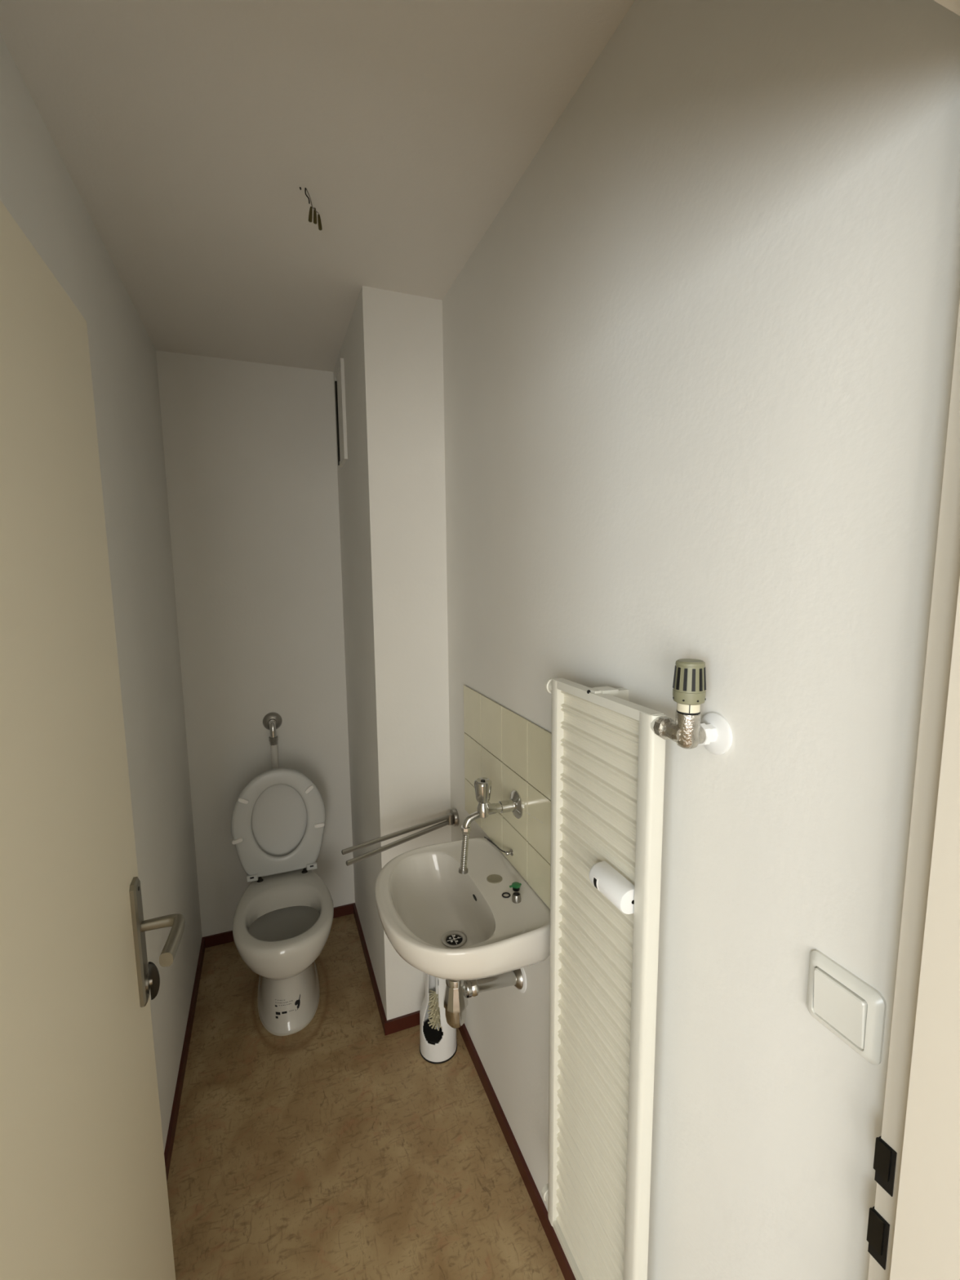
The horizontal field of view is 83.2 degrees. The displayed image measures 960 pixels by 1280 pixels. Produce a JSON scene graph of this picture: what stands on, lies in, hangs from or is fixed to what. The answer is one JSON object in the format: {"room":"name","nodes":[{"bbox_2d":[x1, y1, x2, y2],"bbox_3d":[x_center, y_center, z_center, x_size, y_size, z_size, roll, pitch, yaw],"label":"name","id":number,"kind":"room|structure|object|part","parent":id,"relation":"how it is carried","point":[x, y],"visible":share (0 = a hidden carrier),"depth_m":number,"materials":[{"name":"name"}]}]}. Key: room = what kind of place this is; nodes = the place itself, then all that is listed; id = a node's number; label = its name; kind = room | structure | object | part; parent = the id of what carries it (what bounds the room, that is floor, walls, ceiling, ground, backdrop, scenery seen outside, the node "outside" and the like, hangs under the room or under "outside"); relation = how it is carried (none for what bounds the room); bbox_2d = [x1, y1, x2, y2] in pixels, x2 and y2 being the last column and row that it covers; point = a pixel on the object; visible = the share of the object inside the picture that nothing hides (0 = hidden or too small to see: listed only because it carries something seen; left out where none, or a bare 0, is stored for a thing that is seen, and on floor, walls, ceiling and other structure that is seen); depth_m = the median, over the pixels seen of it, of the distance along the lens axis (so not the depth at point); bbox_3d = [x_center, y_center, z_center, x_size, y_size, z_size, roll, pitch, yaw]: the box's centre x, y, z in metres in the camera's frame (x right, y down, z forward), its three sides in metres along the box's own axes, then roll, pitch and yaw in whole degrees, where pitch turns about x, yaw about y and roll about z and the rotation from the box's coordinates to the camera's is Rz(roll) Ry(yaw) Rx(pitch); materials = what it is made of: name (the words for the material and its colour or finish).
{"room":"toilet room","nodes":[
{"label":"toilet room","id":0,"kind":"room"},
{"bbox_2d":[0,33,202,1151],"bbox_3d":[-0.865,0.243,1.177,0.100,2.450,2.172,-3,8,-21],"label":"wall","id":1,"kind":"structure","parent":0,"point":[37,189],"depth_m":1.50,"materials":[{"name":"paint"}]},
{"bbox_2d":[164,936,204,1183],"bbox_3d":[-0.808,1.431,1.360,0.010,0.047,2.142,-3,8,-21],"label":"baseboard","id":2,"kind":"structure","parent":1,"relation":"attached to","point":[175,1106],"depth_m":1.74,"materials":[{"name":"brown wood"}]},
{"bbox_2d":[155,350,355,937],"bbox_3d":[-0.814,0.089,2.408,1.101,2.450,0.100,-3,8,-21],"label":"wall","id":3,"kind":"structure","parent":0,"point":[250,447],"depth_m":2.28,"materials":[{"name":"paint"}]},
{"bbox_2d":[262,712,282,768],"bbox_3d":[-0.871,0.679,2.319,0.079,0.720,0.155,-3,8,-21],"label":"pipe","id":4,"kind":"object","parent":3,"relation":"attached to","point":[272,722],"visible":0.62,"depth_m":2.32,"materials":[{"name":"silver metal"}]},
{"bbox_2d":[204,903,353,947],"bbox_3d":[-0.898,1.295,2.461,0.633,0.047,0.010,-3,8,-21],"label":"baseboard","id":5,"kind":"structure","parent":3,"relation":"attached to","point":[211,940],"depth_m":2.38,"materials":[{"name":"brown wood"}]},
{"bbox_2d":[0,0,635,372],"bbox_3d":[-0.403,-1.036,1.183,1.101,0.080,2.413,-3,8,-21],"label":"ceiling","id":6,"kind":"structure","parent":0,"point":[188,134],"depth_m":1.04,"materials":[{"name":"white paint"}]},
{"bbox_2d":[299,186,322,230],"bbox_3d":[-0.376,-0.960,1.204,0.045,0.078,0.010,-4,8,-28],"label":"wire","id":7,"kind":"object","parent":6,"relation":"hanging from","point":[310,214],"visible":1,"depth_m":1.21,"materials":[{"name":"grey metal"}]},
{"bbox_2d":[166,913,564,1279],"bbox_3d":[-0.371,1.467,1.472,1.001,0.060,2.363,-3,8,-21],"label":"floor","id":8,"kind":"structure","parent":0,"point":[331,1148],"depth_m":1.51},
{"bbox_2d":[231,768,333,1035],"bbox_3d":[-0.733,0.953,2.022,0.357,0.831,0.586,-3,8,-21],"label":"toilet","id":9,"kind":"object","parent":8,"relation":"on","point":[282,921],"visible":1,"depth_m":2.10,"materials":[{"name":"white ceramic"}]},
{"bbox_3d":[-0.815,0.727,2.202,0.350,0.408,0.071,-3,8,-21],"label":"lid","id":10,"kind":"part","parent":9,"relation":"part of","materials":[{"name":"white plastic"}]},
{"bbox_3d":[-0.802,0.726,2.168,0.357,0.416,0.062,-3,8,-21],"label":"seat","id":11,"kind":"part","parent":9,"relation":"part of","materials":[{"name":"white plastic"}]},
{"bbox_3d":[-0.733,1.165,2.047,0.343,0.402,0.585,-3,8,-21],"label":"bowl","id":12,"kind":"part","parent":9,"relation":"part of","materials":[{"name":"white ceramic"}]},
{"bbox_2d":[419,973,457,1063],"bbox_3d":[-0.143,1.194,1.821,0.129,0.390,0.129,-3,8,-21],"label":"toilet brush holder","id":13,"kind":"object","parent":8,"relation":"on","point":[437,1039],"visible":0.59,"depth_m":1.80,"materials":[{"name":"white plastic"}]},
{"bbox_3d":[-0.144,1.160,1.817,0.036,0.320,0.036,-3,8,-21],"label":"brush handle","id":14,"kind":"part","parent":13,"relation":"part of","materials":[{"name":"white plastic"}]},
{"bbox_2d":[333,285,451,1020],"bbox_3d":[-0.351,0.117,2.152,0.268,2.450,0.758,-3,8,-21],"label":"wall pillar","id":15,"kind":"structure","parent":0,"point":[392,486],"depth_m":1.78,"materials":[{"name":"paint"}]},
{"bbox_2d":[334,358,347,467],"bbox_3d":[-0.542,-0.873,2.104,0.018,0.360,0.180,-3,8,-21],"label":"access panel","id":16,"kind":"object","parent":15,"relation":"attached to","point":[340,388],"visible":1,"depth_m":2.08,"materials":[{"name":"paint"}]},
{"bbox_2d":[352,902,387,1035],"bbox_3d":[-0.464,1.319,2.237,0.010,0.047,0.748,-3,8,-21],"label":"baseboard","id":17,"kind":"structure","parent":15,"relation":"attached to","point":[376,993],"depth_m":2.14,"materials":[{"name":"brown wood"}]},
{"bbox_2d":[386,1010,419,1035],"bbox_3d":[-0.214,1.353,1.940,0.238,0.047,0.010,-3,8,-21],"label":"baseboard","id":18,"kind":"structure","parent":15,"relation":"attached to","point":[411,1020],"depth_m":1.91,"materials":[{"name":"brown wood"}]},
{"bbox_2d":[442,0,959,1279],"bbox_3d":[0.067,0.190,1.540,0.100,2.450,2.172,-3,8,-21],"label":"wall","id":19,"kind":"structure","parent":0,"point":[698,356],"depth_m":0.69,"materials":[{"name":"paint"}]},
{"bbox_2d":[341,808,458,866],"bbox_3d":[-0.239,0.620,1.716,0.425,0.058,0.064,-6,9,-40],"label":"towel rail","id":20,"kind":"object","parent":19,"relation":"attached to","point":[451,817],"visible":1,"depth_m":1.70,"materials":[{"name":"silver metal"}]},
{"bbox_2d":[374,837,550,980],"bbox_3d":[-0.065,0.670,1.313,0.360,0.146,0.452,-3,8,-21],"label":"basin","id":21,"kind":"object","parent":19,"relation":"attached to","point":[446,923],"visible":0.97,"depth_m":1.29,"materials":[{"name":"white ceramic"}]},
{"bbox_2d":[443,968,526,1028],"bbox_3d":[0.008,0.841,1.357,0.213,0.208,0.074,-3,8,-21],"label":"trap","id":22,"kind":"object","parent":21,"relation":"attached to","point":[457,993],"visible":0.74,"depth_m":1.32,"materials":[{"name":"silver metal"}]},
{"bbox_2d":[464,971,516,998],"bbox_3d":[0.030,0.864,1.362,0.167,0.056,0.044,-3,8,-21],"label":"pipe","id":23,"kind":"object","parent":22,"relation":"attached to","point":[473,987],"depth_m":1.35,"materials":[{"name":"silver metal"}]},
{"bbox_2d":[502,892,510,897],"bbox_3d":[0.062,0.602,1.277,0.021,0.003,0.021,-3,8,-21],"label":"ring","id":24,"kind":"object","parent":21,"relation":"on","point":[503,895],"visible":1,"depth_m":1.27,"materials":[{"name":"black rubber"}]},
{"bbox_2d":[511,891,520,903],"bbox_3d":[0.085,0.598,1.256,0.022,0.016,0.022,-3,8,-21],"label":"cup","id":25,"kind":"object","parent":21,"relation":"on","point":[516,897],"visible":1,"depth_m":1.25,"materials":[{"name":"silver metal"}]},
{"bbox_2d":[509,881,521,891],"bbox_3d":[0.085,0.593,1.299,0.024,0.015,0.024,2,8,22],"label":"insert","id":26,"kind":"object","parent":25,"relation":"in","point":[516,886],"visible":0.99,"depth_m":1.29,"materials":[{"name":"green plastic"}]},
{"bbox_2d":[463,684,551,909],"bbox_3d":[0.089,0.382,1.363,0.007,0.405,0.741,-3,8,-21],"label":"tile backsplash","id":27,"kind":"structure","parent":19,"relation":"attached to","point":[502,746],"depth_m":1.36,"materials":[{"name":"beige tile"}]},
{"bbox_2d":[457,777,523,874],"bbox_3d":[0.020,0.450,1.325,0.157,0.226,0.068,-3,8,-21],"label":"tap","id":28,"kind":"object","parent":27,"relation":"attached to","point":[482,786],"visible":1,"depth_m":1.30,"materials":[{"name":"silver metal"}]},
{"bbox_3d":[-0.016,0.434,1.309,0.055,0.041,0.017,-3,8,-21],"label":"spout","id":29,"kind":"part","parent":28,"relation":"part of","materials":[{"name":"silver metal"}]},
{"bbox_3d":[0.007,0.365,1.310,0.041,0.055,0.041,-3,8,-21],"label":"knob","id":30,"kind":"part","parent":28,"relation":"part of","materials":[{"name":"silver metal"}]},
{"bbox_2d":[484,836,513,855],"bbox_3d":[0.044,0.556,1.472,0.016,0.052,0.186,-3,8,-21],"label":"chain","id":31,"kind":"object","parent":27,"relation":"attached to","point":[510,851],"visible":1,"depth_m":1.40,"materials":[{"name":"grey metal"}]},
{"bbox_2d":[457,1022,576,1279],"bbox_3d":[0.156,1.424,1.341,0.010,0.047,1.404,-3,8,-21],"label":"baseboard","id":32,"kind":"structure","parent":19,"relation":"attached to","point":[538,1203],"depth_m":1.45,"materials":[{"name":"brown wood"}]},
{"bbox_2d":[541,677,666,1279],"bbox_3d":[0.220,0.666,0.978,0.073,1.179,0.320,-3,8,-21],"label":"radiator","id":33,"kind":"object","parent":19,"relation":"attached to","point":[608,757],"visible":0.96,"depth_m":0.93,"materials":[{"name":"beige metal"}]},
{"bbox_3d":[0.153,0.656,1.085,0.023,1.172,0.024,-3,8,-21],"label":"rail","id":34,"kind":"part","parent":33,"relation":"part of","materials":[{"name":"white metal"}]},
{"bbox_3d":[0.208,1.246,1.033,0.021,0.014,0.283,-3,8,-21],"label":"rail","id":35,"kind":"part","parent":33,"relation":"part of","materials":[{"name":"white metal"}]},
{"bbox_3d":[0.197,0.096,0.890,0.022,0.015,0.283,-3,8,-21],"label":"rail","id":36,"kind":"part","parent":33,"relation":"part of","materials":[{"name":"white metal"}]},
{"bbox_2d":[589,861,634,914],"bbox_3d":[0.207,0.391,0.856,0.031,0.041,0.089,-3,8,-21],"label":"meter","id":37,"kind":"object","parent":33,"relation":"attached to","point":[615,887],"visible":1,"depth_m":0.84,"materials":[{"name":"white plastic"}]},
{"bbox_3d":[0.189,0.392,0.873,0.007,0.021,0.012,-3,8,-21],"label":"display frame","id":38,"kind":"part","parent":37,"relation":"part of","materials":[{"name":"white plastic"}]},
{"bbox_3d":[0.250,0.685,0.841,0.023,1.172,0.030,-3,8,-21],"label":"rail","id":39,"kind":"part","parent":33,"relation":"part of","materials":[{"name":"white metal"}]},
{"bbox_3d":[0.213,0.670,0.966,0.007,1.168,0.285,-3,8,-21],"label":"panel","id":40,"kind":"part","parent":33,"relation":"part of","materials":[{"name":"white metal"}]},
{"bbox_2d":[653,658,732,755],"bbox_3d":[0.285,0.091,0.725,0.073,0.132,0.070,-3,8,-21],"label":"valve","id":41,"kind":"object","parent":33,"relation":"attached to","point":[713,731],"visible":1,"depth_m":0.71,"materials":[{"name":"silver metal"}]},
{"bbox_2d":[806,950,886,1065],"bbox_3d":[0.389,0.395,0.584,0.014,0.081,0.081,-3,8,-21],"label":"light switch","id":42,"kind":"object","parent":19,"relation":"attached to","point":[846,1005],"visible":1,"depth_m":0.57,"materials":[{"name":"white plastic"}]},
{"bbox_3d":[-0.814,0.394,-0.036,5.500,2.450,0.141,-3,8,-21],"label":"wall","id":43,"kind":"structure","parent":0,"visible":0},
{"bbox_2d":[0,200,185,1279],"bbox_3d":[-0.459,0.527,0.644,0.115,1.995,0.737,-3,8,-21],"label":"door","id":44,"kind":"structure","parent":43,"relation":"in","point":[84,1195],"depth_m":0.66,"materials":[{"name":"beige paint"}]},
{"bbox_3d":[-0.590,0.524,0.940,0.009,0.226,0.040,-3,8,-21],"label":"handle plate","id":45,"kind":"part","parent":44,"relation":"part of","materials":[{"name":"silver metal"}]},
{"bbox_3d":[-0.538,0.503,0.906,0.070,0.026,0.114,-3,8,-21],"label":"lever","id":46,"kind":"part","parent":44,"relation":"part of","materials":[{"name":"silver metal"}]},
{"bbox_2d":[866,0,959,1279],"bbox_3d":[0.027,0.525,0.307,0.980,2.090,0.158,-3,8,-21],"label":"trim","id":47,"kind":"structure","parent":43,"relation":"attached to","point":[913,1231],"depth_m":0.47,"materials":[{"name":"beige paint"}]},
{"bbox_3d":[0.400,0.592,0.538,0.014,0.051,0.016,-3,8,-21],"label":"strike plate","id":48,"kind":"part","parent":47,"relation":"part of","materials":[{"name":"black metal"}]},
{"bbox_3d":[0.400,0.511,0.528,0.014,0.048,0.016,-3,8,-21],"label":"strike plate","id":49,"kind":"part","parent":47,"relation":"part of","materials":[{"name":"black metal"}]}
]}

